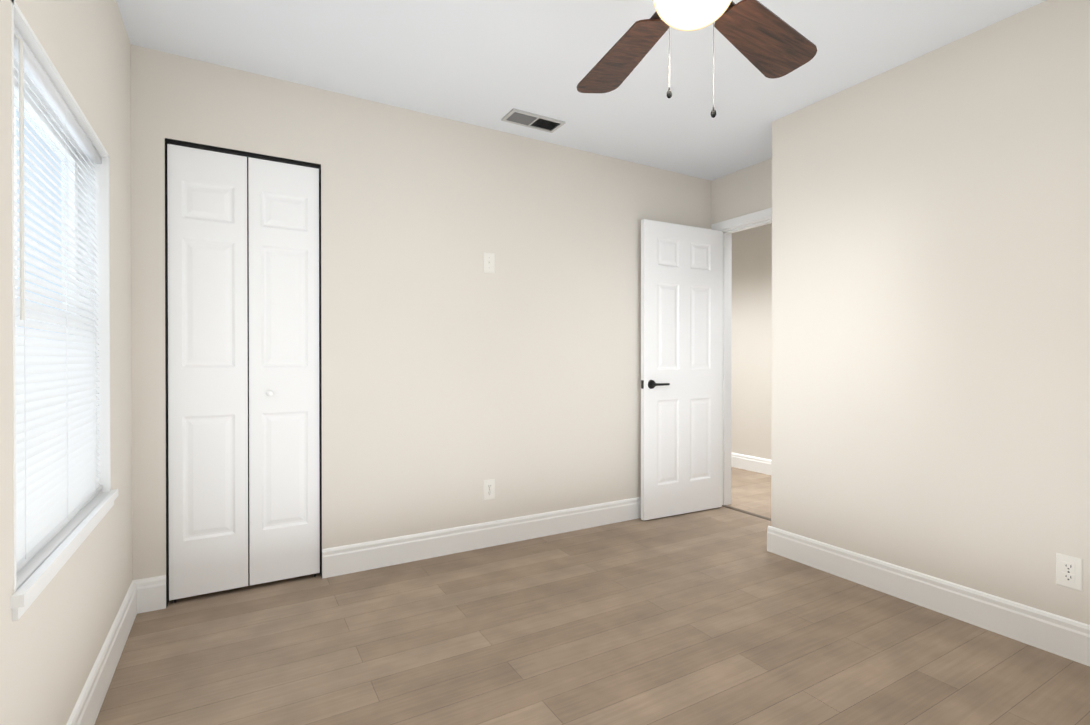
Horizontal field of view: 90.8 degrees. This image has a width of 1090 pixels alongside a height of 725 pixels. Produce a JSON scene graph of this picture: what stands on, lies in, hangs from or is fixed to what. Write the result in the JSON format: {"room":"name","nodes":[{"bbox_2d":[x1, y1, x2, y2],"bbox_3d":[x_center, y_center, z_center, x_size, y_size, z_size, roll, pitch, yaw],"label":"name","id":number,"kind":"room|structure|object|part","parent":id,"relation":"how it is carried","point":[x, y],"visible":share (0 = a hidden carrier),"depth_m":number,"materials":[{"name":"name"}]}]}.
{"room":"empty bedroom","nodes":[
{"label":"empty bedroom","id":0,"kind":"room"},
{"bbox_2d":[0,0,132,724],"bbox_3d":[-0.952,-0.134,0.766,0.120,2.440,3.722,0,0,-30],"label":"wall","id":1,"kind":"structure","parent":0,"point":[53,638],"depth_m":1.51,"materials":[{"name":"paint"}]},
{"bbox_2d":[10,0,118,620],"bbox_3d":[-1.339,-0.110,1.454,0.140,1.235,1.000,0,0,-30],"label":"window","id":2,"kind":"structure","parent":1,"relation":"in","point":[37,572],"depth_m":1.66,"materials":[{"name":"white"}]},
{"bbox_3d":[-1.377,-0.130,1.433,0.047,1.171,0.936,0,0,-30],"label":"window sash","id":3,"kind":"part","parent":2,"relation":"part of","materials":[{"name":"white plastic"}]},
{"bbox_2d":[14,24,102,572],"bbox_3d":[-1.316,-0.134,1.468,0.038,1.155,0.924,0,0,-30],"label":"window blinds","id":4,"kind":"object","parent":2,"relation":"attached to","point":[59,487],"visible":0.96,"depth_m":1.39,"materials":[{"name":"white plastic"}]},
{"bbox_2d":[66,578,145,724],"bbox_3d":[-0.888,1.015,0.810,0.030,0.142,3.482,0,0,-30],"label":"baseboard","id":5,"kind":"structure","parent":1,"relation":"attached to","point":[88,705],"depth_m":1.80,"materials":[{"name":"white wood"}]},
{"bbox_2d":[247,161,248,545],"bbox_3d":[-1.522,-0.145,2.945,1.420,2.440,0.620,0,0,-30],"label":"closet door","id":6,"kind":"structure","parent":0,"point":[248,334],"depth_m":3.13,"materials":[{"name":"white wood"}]},
{"bbox_2d":[131,44,710,579],"bbox_3d":[-0.290,-0.146,3.231,3.735,2.440,0.120,0,0,-30],"label":"wall","id":7,"kind":"structure","parent":0,"point":[453,374],"depth_m":2.98,"materials":[{"name":"paint"}]},
{"bbox_2d":[166,140,319,602],"bbox_3d":[-1.401,0.047,2.538,0.630,2.061,0.060,0,0,-30],"label":"closet door","id":8,"kind":"structure","parent":7,"relation":"in","point":[207,375],"depth_m":2.52,"materials":[{"name":"white wood"}]},
{"bbox_3d":[-1.318,0.147,2.569,0.030,0.030,0.030,0,0,-30],"label":"knob","id":9,"kind":"part","parent":8,"relation":"part of","materials":[{"name":"white"}]},
{"bbox_2d":[165,138,321,606],"bbox_3d":[-1.424,0.044,2.576,0.640,2.065,0.118,0,0,-30],"label":"trim","id":10,"kind":"structure","parent":7,"relation":"attached to","point":[166,389],"depth_m":2.42,"materials":[{"name":"black"}]},
{"bbox_2d":[322,497,640,578],"bbox_3d":[0.071,1.002,3.367,2.737,0.142,0.016,0,0,-30],"label":"baseboard","id":11,"kind":"structure","parent":7,"relation":"attached to","point":[352,558],"depth_m":3.07,"materials":[{"name":"white wood"}]},
{"bbox_2d":[483,479,494,499],"bbox_3d":[-0.326,0.743,3.140,0.072,0.117,0.008,0,0,-30],"label":"electrical outlet","id":12,"kind":"object","parent":7,"relation":"attached to","point":[488,489],"visible":1,"depth_m":3.14,"materials":[{"name":"white plastic"}]},
{"bbox_2d":[483,252,494,272],"bbox_3d":[-0.324,-0.582,3.129,0.072,0.117,0.018,0,0,-30],"label":"switch plate","id":13,"kind":"object","parent":7,"relation":"attached to","point":[488,262],"visible":1,"depth_m":3.13,"materials":[{"name":"white plastic"}]},
{"bbox_2d":[116,0,1045,180],"bbox_3d":[0.512,-1.426,3.120,5.020,0.120,6.340,0,0,-30],"label":"ceiling","id":14,"kind":"structure","parent":0,"point":[490,64],"depth_m":2.39,"materials":[{"name":"paint"}]},
{"bbox_2d":[501,108,564,132],"bbox_3d":[-0.065,-1.361,3.029,0.330,0.009,0.150,0,0,-30],"label":"ceiling vent","id":15,"kind":"object","parent":14,"relation":"in","point":[530,120],"visible":0.98,"depth_m":3.02,"materials":[{"name":"silver metal"}]},
{"bbox_2d":[577,0,816,117],"bbox_3d":[0.427,-1.054,1.553,1.212,0.608,1.206,0,0,-30],"label":"ceiling fan","id":16,"kind":"object","parent":14,"relation":"hanging from","point":[764,40],"visible":1,"depth_m":1.76,"materials":[{"name":"brown wood"}]},
{"bbox_3d":[0.451,-0.929,1.628,0.131,0.298,0.106,0,0,-30],"label":"chain","id":17,"kind":"part","parent":16,"relation":"part of","materials":[{"name":"grey metal"}]},
{"bbox_3d":[0.422,-1.014,1.522,0.232,0.106,0.232,0,0,-30],"label":"globe","id":18,"kind":"part","parent":16,"relation":"part of"},
{"bbox_2d":[94,467,1089,724],"bbox_3d":[0.512,1.124,3.133,5.020,0.100,6.340,0,0,-30],"label":"floor","id":19,"kind":"structure","parent":0,"point":[720,615],"depth_m":2.03,"materials":[{"name":"brown wood"}]},
{"bbox_2d":[722,505,770,520],"bbox_3d":[1.513,1.068,3.695,0.045,0.006,0.730,0,0,-30],"label":"threshold","id":20,"kind":"object","parent":19,"relation":"on","point":[749,513],"visible":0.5,"depth_m":3.81,"materials":[{"name":"brown"}]},
{"bbox_2d":[711,158,771,223],"bbox_3d":[0.840,-0.155,4.886,0.120,2.440,3.623,0,0,-30],"label":"wall","id":21,"kind":"structure","parent":0,"point":[744,191],"depth_m":3.80,"materials":[{"name":"paint"}]},
{"bbox_2d":[711,207,771,504],"bbox_3d":[1.528,0.019,3.698,0.152,2.104,0.858,0,0,-30],"label":"door frame","id":22,"kind":"structure","parent":21,"relation":"attached to","point":[726,366],"depth_m":4.00,"materials":[{"name":"white wood"}]},
{"bbox_2d":[641,219,721,519],"bbox_3d":[0.976,0.049,3.787,0.722,2.025,0.136,0,0,-28],"label":"door","id":23,"kind":"structure","parent":22,"relation":"attached to","point":[681,369],"depth_m":3.76,"materials":[{"name":"white wood"}]},
{"bbox_3d":[0.739,0.147,3.660,0.183,0.062,0.136,0,0,-28],"label":"handle","id":24,"kind":"part","parent":23,"relation":"part of","materials":[{"name":"black metal"}]},
{"bbox_2d":[731,223,771,459],"bbox_3d":[2.232,-0.156,5.046,0.120,2.440,4.740,0,0,-30],"label":"wall","id":25,"kind":"structure","parent":0,"point":[751,352],"depth_m":5.24,"materials":[{"name":"paint"}]},
{"bbox_2d":[731,452,770,474],"bbox_3d":[2.173,0.994,5.018,0.016,0.142,4.500,0,0,-30],"label":"baseboard","id":26,"kind":"structure","parent":25,"relation":"attached to","point":[760,465],"depth_m":5.26,"materials":[{"name":"white wood"}]},
{"bbox_2d":[771,0,1089,624],"bbox_3d":[2.224,-0.140,2.024,0.591,2.440,2.717,0,0,-30],"label":"wall","id":27,"kind":"structure","parent":0,"point":[930,409],"depth_m":2.30,"materials":[{"name":"paint"}]},
{"bbox_2d":[767,526,1089,666],"bbox_3d":[1.920,1.009,1.950,0.016,0.142,2.583,0,0,-30],"label":"baseboard","id":28,"kind":"structure","parent":27,"relation":"attached to","point":[1068,638],"depth_m":2.29,"materials":[{"name":"white wood"}]},
{"bbox_2d":[1056,553,1082,590],"bbox_3d":[1.916,0.766,1.964,0.008,0.117,0.072,0,0,-30],"label":"electrical outlet","id":29,"kind":"object","parent":27,"relation":"attached to","point":[1069,571],"visible":1,"depth_m":1.96,"materials":[{"name":"white plastic"}]},
{"label":"outside","id":30,"kind":"structure","parent":0,"visible":0},
{"bbox_2d":[14,107,16,297],"bbox_3d":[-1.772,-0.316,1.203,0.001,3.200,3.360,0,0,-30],"label":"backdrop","id":31,"kind":"structure","parent":30,"point":[15,177],"depth_m":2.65,"materials":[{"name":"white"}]}
]}

